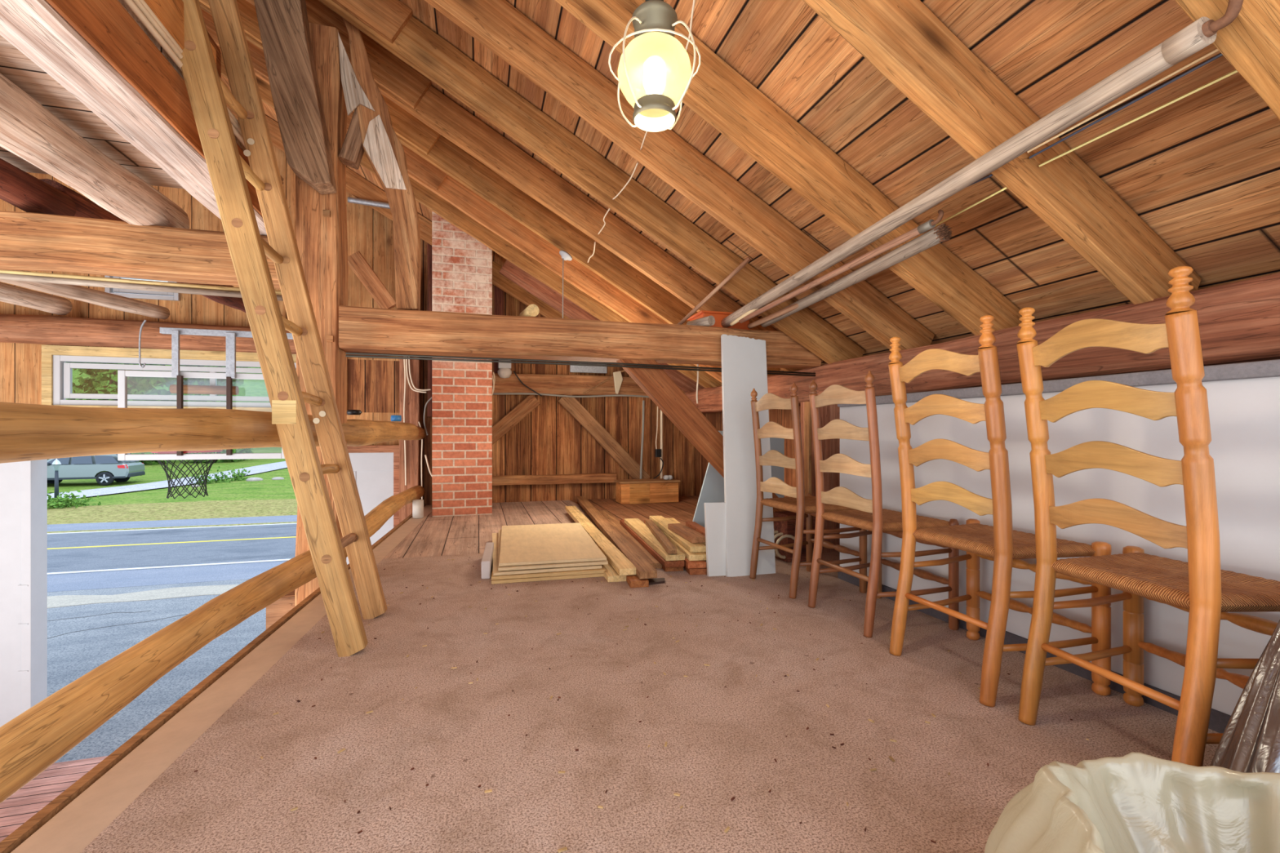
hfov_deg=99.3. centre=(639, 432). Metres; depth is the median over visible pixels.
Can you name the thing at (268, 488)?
ground
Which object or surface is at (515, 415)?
brace
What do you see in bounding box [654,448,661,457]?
outlet
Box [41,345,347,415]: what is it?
window
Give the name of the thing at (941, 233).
pole
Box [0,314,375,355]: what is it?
wooden beam
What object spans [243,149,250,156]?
washer
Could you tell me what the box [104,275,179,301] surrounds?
light fixture
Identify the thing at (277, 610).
block
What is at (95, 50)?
beam
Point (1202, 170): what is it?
ceiling
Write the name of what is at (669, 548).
board
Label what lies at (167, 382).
leafy tree
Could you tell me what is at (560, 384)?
beam
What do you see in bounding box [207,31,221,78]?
board
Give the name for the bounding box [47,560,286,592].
ground
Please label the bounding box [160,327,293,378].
hanger
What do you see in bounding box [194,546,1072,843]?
litter
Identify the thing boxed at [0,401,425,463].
log rail
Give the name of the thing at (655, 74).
hanging lantern
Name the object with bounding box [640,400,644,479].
cable
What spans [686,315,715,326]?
pole
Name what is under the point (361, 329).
tie beam
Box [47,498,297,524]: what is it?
ground
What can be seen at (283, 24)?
brace
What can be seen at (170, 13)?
board
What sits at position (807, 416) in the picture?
board
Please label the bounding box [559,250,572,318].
pendant lamp
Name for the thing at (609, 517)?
board
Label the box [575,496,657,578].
board
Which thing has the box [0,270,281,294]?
pole
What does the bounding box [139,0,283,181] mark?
cable
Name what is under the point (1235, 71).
strip
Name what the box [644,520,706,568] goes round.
board
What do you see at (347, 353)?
rod
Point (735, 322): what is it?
pole
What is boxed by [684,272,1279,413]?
wall plate
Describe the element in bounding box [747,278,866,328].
pole
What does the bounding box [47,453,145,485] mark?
parked car
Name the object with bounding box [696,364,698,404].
rope
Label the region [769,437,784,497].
foam offcut
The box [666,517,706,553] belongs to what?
board
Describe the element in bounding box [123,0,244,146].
cable
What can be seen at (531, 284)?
rafter
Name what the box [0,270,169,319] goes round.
joist
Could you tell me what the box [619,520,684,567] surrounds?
board
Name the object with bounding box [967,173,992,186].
strip
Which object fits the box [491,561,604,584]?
plywood sheet
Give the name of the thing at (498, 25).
rafter
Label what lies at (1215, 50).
strip
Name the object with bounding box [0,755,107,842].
floor
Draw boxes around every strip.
[920,186,1007,234]
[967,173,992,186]
[1026,48,1218,153]
[1029,53,1222,158]
[1039,69,1237,167]
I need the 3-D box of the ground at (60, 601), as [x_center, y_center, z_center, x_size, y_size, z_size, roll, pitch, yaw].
[-16.174,3.288,9.006,26.100,0.014,1.440,0,0,-16]
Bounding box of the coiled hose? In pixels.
[773,530,795,559]
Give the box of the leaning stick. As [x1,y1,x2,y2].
[677,256,751,324]
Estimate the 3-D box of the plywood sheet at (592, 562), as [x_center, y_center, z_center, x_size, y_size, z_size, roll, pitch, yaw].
[-0.632,0.749,3.635,0.612,0.018,1.220,0,0,-14]
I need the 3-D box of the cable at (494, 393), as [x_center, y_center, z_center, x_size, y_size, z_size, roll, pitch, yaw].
[-0.584,-0.423,6.460,2.260,0.068,0.022,0,0,-16]
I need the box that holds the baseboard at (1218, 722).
[837,571,1231,733]
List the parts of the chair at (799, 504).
post, post, rush seat, leg, leg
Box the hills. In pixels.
[66,364,268,402]
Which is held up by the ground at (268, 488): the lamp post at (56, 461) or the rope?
the lamp post at (56, 461)
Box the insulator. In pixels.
[662,475,669,479]
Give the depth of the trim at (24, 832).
1.43 m
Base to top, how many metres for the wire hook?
0.345 m
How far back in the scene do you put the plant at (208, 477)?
29.99 m
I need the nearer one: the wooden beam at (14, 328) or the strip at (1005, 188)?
the strip at (1005, 188)
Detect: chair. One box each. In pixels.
[749,382,866,599]
[808,370,959,637]
[888,315,1111,706]
[1016,266,1279,766]
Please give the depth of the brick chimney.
5.37 m
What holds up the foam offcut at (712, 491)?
on the floor at (458, 736)
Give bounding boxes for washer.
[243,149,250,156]
[247,137,254,145]
[312,417,319,423]
[319,410,325,417]
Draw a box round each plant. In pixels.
[189,467,213,484]
[210,465,231,482]
[227,465,250,480]
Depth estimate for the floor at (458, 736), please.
1.51 m
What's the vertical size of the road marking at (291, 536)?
0.020 m
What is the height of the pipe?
0.082 m
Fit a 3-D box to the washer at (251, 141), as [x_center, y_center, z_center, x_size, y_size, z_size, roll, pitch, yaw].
[-1.618,-1.210,2.263,0.025,0.026,0.004,0,0,-16]
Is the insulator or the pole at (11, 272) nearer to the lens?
the pole at (11, 272)
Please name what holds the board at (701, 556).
on the board at (689, 564)
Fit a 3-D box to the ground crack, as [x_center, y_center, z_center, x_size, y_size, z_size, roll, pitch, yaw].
[-12.274,3.288,9.220,9.709,0.001,9.270,0,0,-16]
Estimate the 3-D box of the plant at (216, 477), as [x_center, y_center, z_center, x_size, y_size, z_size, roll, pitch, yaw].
[-23.679,2.383,30.688,0.981,1.035,1.028,0,0,-41]
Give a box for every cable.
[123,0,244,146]
[132,0,283,184]
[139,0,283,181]
[403,359,406,485]
[405,359,426,392]
[408,356,431,391]
[418,421,422,499]
[423,396,431,435]
[424,454,431,475]
[493,392,648,397]
[513,370,542,396]
[583,369,625,394]
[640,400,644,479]
[653,457,663,478]
[655,406,657,448]
[660,409,662,478]
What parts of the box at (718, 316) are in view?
lid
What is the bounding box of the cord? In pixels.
[492,372,495,395]
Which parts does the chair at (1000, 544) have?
post, leg, post, rush seat, leg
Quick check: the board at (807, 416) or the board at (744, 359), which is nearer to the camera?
the board at (744, 359)
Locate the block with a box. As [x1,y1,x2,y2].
[266,590,294,629]
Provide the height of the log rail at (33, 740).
0.172 m
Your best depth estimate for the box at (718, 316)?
3.67 m
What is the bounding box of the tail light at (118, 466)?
[116,464,128,468]
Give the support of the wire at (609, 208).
attached to the rafter at (398, 82)
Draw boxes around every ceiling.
[0,0,245,188]
[221,0,1279,371]
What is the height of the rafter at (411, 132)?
3.001 m
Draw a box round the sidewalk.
[47,461,287,499]
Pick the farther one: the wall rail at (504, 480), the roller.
the wall rail at (504, 480)
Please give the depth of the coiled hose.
3.42 m
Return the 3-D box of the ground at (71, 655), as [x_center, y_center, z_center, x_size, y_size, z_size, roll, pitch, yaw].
[-12.556,3.300,7.179,100.000,0.020,7.500,0,0,-16]
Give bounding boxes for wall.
[0,145,694,505]
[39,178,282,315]
[694,405,800,497]
[840,376,1279,715]
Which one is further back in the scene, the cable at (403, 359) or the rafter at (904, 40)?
the cable at (403, 359)
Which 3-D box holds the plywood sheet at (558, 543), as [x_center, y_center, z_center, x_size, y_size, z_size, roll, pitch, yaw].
[-0.628,0.728,3.662,0.602,0.018,1.240,0,0,-13]
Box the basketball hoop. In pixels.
[117,369,284,498]
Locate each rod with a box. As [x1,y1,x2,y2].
[346,351,815,374]
[346,355,815,376]
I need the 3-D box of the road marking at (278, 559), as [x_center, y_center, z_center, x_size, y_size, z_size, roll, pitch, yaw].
[-14.137,3.283,12.515,100.000,0.020,0.130,0,0,-16]
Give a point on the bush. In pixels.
(60, 502)
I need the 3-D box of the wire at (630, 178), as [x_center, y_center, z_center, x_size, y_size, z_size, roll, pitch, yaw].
[-0.079,-1.363,2.972,0.021,0.021,0.466,0,0,-18]
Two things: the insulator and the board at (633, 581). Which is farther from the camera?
the insulator
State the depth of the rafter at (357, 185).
5.87 m
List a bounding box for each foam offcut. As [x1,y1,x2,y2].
[692,431,724,528]
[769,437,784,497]
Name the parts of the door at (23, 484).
panel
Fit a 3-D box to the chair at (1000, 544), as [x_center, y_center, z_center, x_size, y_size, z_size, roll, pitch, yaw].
[1.189,0.234,1.882,0.460,1.177,0.519,0,0,-15]
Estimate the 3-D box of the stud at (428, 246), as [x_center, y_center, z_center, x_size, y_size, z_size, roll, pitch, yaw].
[-2.332,-1.180,6.109,0.107,2.000,0.087,0,0,-16]
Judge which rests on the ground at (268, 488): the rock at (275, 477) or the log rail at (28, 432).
the rock at (275, 477)
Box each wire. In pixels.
[587,241,595,262]
[597,208,609,234]
[612,162,638,199]
[640,0,695,150]
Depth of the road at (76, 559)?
15.54 m
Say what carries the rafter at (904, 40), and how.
on the wall plate at (1239, 322)
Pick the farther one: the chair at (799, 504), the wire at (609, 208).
the wire at (609, 208)
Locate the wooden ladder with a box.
[179,0,387,657]
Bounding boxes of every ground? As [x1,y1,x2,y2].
[47,447,295,506]
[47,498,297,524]
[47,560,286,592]
[47,578,266,763]
[47,584,239,608]
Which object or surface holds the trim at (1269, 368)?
on the wall at (1244, 414)
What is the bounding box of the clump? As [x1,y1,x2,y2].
[346,409,361,414]
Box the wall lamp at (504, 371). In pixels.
[497,360,511,378]
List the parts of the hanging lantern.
glass globe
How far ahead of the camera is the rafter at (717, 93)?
2.27 m
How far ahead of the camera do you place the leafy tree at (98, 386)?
51.18 m
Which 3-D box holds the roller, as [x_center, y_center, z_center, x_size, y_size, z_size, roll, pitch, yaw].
[-4.403,-0.432,5.506,0.557,0.090,0.090,1,0,-16]
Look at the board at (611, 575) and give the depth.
3.00 m
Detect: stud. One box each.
[426,243,431,416]
[493,285,503,373]
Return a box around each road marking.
[47,523,297,533]
[47,536,296,549]
[47,559,289,574]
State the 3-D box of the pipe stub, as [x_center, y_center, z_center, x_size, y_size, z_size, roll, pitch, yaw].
[-2.133,0.735,5.229,0.100,0.170,0.100,0,0,-16]
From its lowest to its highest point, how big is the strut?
0.320 m
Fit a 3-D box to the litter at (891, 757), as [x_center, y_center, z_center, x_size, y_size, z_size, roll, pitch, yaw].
[-0.145,0.818,2.494,2.455,0.003,3.472,0,0,-16]
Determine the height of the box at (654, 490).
0.258 m
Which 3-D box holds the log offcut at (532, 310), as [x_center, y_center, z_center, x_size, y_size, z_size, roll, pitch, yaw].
[-0.665,-0.713,3.265,0.073,0.074,0.202,0,0,-25]
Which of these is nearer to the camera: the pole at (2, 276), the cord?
the pole at (2, 276)
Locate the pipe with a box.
[347,196,390,208]
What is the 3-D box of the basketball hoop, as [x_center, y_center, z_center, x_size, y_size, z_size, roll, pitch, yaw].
[-3.161,0.028,4.101,1.023,0.914,0.518,0,0,-16]
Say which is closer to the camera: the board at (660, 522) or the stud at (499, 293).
the board at (660, 522)
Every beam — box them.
[0,0,266,235]
[0,210,279,288]
[338,305,826,368]
[492,373,647,395]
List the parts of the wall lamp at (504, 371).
lamp shade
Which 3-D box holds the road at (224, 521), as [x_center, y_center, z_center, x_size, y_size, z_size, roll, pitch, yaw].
[-16.234,3.280,19.596,100.000,0.020,2.200,0,0,-16]
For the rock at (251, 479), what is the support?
on the ground at (268, 488)
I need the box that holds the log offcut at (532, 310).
[519,304,539,316]
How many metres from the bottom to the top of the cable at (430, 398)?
0.414 m
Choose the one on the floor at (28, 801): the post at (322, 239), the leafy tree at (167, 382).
the post at (322, 239)
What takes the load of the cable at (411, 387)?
attached to the wall post at (412, 402)
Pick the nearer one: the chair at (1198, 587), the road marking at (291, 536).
the chair at (1198, 587)
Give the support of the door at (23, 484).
in the wall at (548, 440)
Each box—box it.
[613,478,680,504]
[686,310,749,329]
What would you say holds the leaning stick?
on the tie beam at (361, 329)
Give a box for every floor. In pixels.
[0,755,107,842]
[80,495,1218,852]
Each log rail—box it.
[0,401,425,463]
[0,485,424,804]
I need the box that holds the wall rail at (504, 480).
[492,473,616,485]
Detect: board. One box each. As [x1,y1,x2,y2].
[144,0,216,65]
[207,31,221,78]
[564,506,635,575]
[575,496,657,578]
[598,510,662,568]
[602,562,626,582]
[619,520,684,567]
[624,518,684,560]
[626,574,648,587]
[644,520,676,554]
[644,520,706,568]
[649,515,706,552]
[658,527,706,560]
[662,565,683,571]
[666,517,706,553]
[667,523,705,543]
[683,564,706,575]
[685,520,705,535]
[703,502,725,576]
[720,334,775,577]
[804,401,811,496]
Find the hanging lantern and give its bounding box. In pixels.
[608,0,701,132]
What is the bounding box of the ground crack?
[48,610,187,638]
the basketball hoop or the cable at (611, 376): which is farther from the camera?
the cable at (611, 376)
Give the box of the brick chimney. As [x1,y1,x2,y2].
[431,211,492,516]
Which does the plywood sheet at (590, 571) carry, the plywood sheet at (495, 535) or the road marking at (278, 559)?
the plywood sheet at (495, 535)
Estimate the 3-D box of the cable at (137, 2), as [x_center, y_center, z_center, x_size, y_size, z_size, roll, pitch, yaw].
[-1.274,-1.280,0.874,0.023,0.025,4.000,0,0,-16]
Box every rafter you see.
[0,73,189,228]
[199,0,780,376]
[200,8,721,382]
[221,53,721,387]
[226,104,684,392]
[245,0,802,371]
[318,0,864,364]
[424,0,934,350]
[498,259,704,392]
[555,0,1022,335]
[802,0,1201,304]
[1174,0,1279,120]
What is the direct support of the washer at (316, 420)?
in the wooden ladder
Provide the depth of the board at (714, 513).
3.14 m
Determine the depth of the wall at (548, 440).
6.16 m
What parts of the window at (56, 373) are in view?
frame, sash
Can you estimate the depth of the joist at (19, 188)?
2.55 m
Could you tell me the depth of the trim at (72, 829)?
1.42 m
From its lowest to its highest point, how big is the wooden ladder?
2.976 m
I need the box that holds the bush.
[47,490,101,508]
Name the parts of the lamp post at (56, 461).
post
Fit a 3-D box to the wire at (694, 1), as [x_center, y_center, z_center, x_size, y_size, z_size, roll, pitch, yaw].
[0.106,-1.394,2.199,0.039,0.054,0.896,0,0,-11]
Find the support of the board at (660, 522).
on the board at (701, 556)
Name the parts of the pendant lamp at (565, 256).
pull chain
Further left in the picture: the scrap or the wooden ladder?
the wooden ladder
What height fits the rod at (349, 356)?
0.037 m
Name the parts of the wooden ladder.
patch plate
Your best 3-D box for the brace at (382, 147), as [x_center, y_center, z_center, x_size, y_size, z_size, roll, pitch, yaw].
[-1.470,-1.589,3.015,0.466,1.819,0.143,0,0,-16]
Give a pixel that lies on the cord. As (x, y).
(494, 378)
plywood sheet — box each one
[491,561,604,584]
[491,564,605,579]
[492,533,601,575]
[497,529,608,570]
[498,522,606,566]
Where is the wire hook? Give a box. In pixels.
[138,319,146,368]
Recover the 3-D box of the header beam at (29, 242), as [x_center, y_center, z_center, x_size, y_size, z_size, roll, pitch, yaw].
[-3.749,-0.915,2.392,3.970,0.246,0.216,0,0,-16]
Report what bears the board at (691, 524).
on the board at (672, 520)
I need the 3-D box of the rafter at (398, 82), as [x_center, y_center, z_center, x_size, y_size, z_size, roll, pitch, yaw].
[-1.005,-1.879,3.527,4.978,3.004,0.092,0,0,-17]
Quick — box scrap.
[647,577,664,585]
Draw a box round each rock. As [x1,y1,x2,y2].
[245,477,262,481]
[271,476,284,479]
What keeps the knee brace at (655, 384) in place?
attached to the tie beam at (361, 329)
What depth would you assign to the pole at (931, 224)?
2.43 m
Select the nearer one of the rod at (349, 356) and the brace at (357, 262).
the rod at (349, 356)
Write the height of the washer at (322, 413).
0.026 m
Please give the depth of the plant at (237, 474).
31.50 m
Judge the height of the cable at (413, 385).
0.371 m
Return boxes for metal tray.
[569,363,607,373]
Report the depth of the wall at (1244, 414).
1.72 m
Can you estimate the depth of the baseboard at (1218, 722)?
1.85 m
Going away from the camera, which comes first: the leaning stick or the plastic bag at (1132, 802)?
the plastic bag at (1132, 802)
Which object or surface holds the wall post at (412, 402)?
on the floor at (28, 801)
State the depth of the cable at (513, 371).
6.23 m
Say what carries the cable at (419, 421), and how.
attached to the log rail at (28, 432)
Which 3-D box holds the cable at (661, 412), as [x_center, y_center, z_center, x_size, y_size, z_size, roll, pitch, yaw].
[0.265,0.128,6.712,0.031,0.966,0.031,0,0,-39]
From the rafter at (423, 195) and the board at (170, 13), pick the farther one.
the rafter at (423, 195)
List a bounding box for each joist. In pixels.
[0,158,75,216]
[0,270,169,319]
[0,281,72,315]
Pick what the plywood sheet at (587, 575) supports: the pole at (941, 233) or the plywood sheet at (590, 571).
the plywood sheet at (590, 571)
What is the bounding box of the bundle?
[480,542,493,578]
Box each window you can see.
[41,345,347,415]
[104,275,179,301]
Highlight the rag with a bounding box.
[613,371,622,394]
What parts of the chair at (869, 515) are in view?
post, post, leg, rush seat, leg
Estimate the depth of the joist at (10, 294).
4.78 m
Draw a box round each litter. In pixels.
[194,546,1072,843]
[260,552,1088,852]
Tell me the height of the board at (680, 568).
0.035 m
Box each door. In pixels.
[0,459,47,727]
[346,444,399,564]
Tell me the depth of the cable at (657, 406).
6.66 m
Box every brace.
[253,0,337,194]
[337,17,421,310]
[347,251,395,309]
[492,395,540,444]
[557,395,650,479]
[616,359,786,517]
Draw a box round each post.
[52,458,61,497]
[294,22,348,606]
[399,276,421,523]
[800,402,839,552]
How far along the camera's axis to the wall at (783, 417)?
5.20 m
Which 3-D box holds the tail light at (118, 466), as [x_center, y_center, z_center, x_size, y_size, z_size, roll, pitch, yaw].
[-28.208,1.856,29.668,0.463,0.200,0.025,0,0,-27]
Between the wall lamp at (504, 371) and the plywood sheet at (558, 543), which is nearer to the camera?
the plywood sheet at (558, 543)
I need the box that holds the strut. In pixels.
[338,107,364,169]
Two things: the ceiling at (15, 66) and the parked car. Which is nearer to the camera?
the ceiling at (15, 66)
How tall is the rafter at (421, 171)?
3.002 m
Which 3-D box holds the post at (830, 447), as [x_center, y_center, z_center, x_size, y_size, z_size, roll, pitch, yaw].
[1.268,0.302,3.818,0.205,1.035,0.208,0,0,-16]
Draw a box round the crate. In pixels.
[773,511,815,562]
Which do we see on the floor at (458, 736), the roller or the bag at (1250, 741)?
the bag at (1250, 741)
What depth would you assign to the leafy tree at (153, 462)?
39.97 m
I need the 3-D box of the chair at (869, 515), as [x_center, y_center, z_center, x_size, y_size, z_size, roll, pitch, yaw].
[1.053,0.286,2.429,0.441,1.071,0.490,0,0,-16]
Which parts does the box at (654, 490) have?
panel, lid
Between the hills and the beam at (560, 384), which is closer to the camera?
the beam at (560, 384)
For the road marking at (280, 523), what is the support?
on the road at (76, 559)
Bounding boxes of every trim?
[0,504,425,852]
[10,504,431,852]
[837,359,1279,407]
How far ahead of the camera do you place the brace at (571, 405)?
6.61 m
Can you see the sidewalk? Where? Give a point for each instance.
(268, 467)
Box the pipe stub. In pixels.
[412,499,423,518]
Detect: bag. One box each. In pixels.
[984,751,1279,852]
[1209,619,1279,773]
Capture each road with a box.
[47,515,297,531]
[47,524,296,574]
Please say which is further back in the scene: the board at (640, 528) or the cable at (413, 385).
the cable at (413, 385)
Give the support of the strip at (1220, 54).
attached to the rafter at (1251, 43)
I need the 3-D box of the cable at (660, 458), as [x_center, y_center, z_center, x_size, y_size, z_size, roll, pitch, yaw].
[0.201,0.451,6.630,0.185,0.286,0.014,0,0,-16]
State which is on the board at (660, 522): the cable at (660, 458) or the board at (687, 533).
the board at (687, 533)
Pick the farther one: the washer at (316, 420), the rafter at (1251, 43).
the washer at (316, 420)
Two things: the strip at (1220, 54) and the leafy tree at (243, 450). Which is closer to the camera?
the strip at (1220, 54)
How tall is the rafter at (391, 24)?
3.005 m
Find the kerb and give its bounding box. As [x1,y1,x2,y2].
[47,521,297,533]
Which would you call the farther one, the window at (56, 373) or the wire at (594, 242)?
the window at (56, 373)
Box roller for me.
[169,384,239,395]
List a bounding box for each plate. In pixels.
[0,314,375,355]
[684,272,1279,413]
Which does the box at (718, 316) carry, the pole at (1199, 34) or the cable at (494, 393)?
the pole at (1199, 34)
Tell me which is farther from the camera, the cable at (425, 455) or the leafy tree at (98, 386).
the leafy tree at (98, 386)
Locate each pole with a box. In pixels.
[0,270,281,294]
[0,273,283,301]
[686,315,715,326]
[720,0,1243,328]
[729,308,758,325]
[738,209,943,323]
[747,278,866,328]
[760,222,951,327]
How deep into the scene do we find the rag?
6.49 m
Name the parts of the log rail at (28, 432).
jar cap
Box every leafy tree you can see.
[66,361,163,400]
[129,452,170,465]
[138,364,248,401]
[183,448,253,462]
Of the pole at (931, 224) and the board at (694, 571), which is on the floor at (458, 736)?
the board at (694, 571)

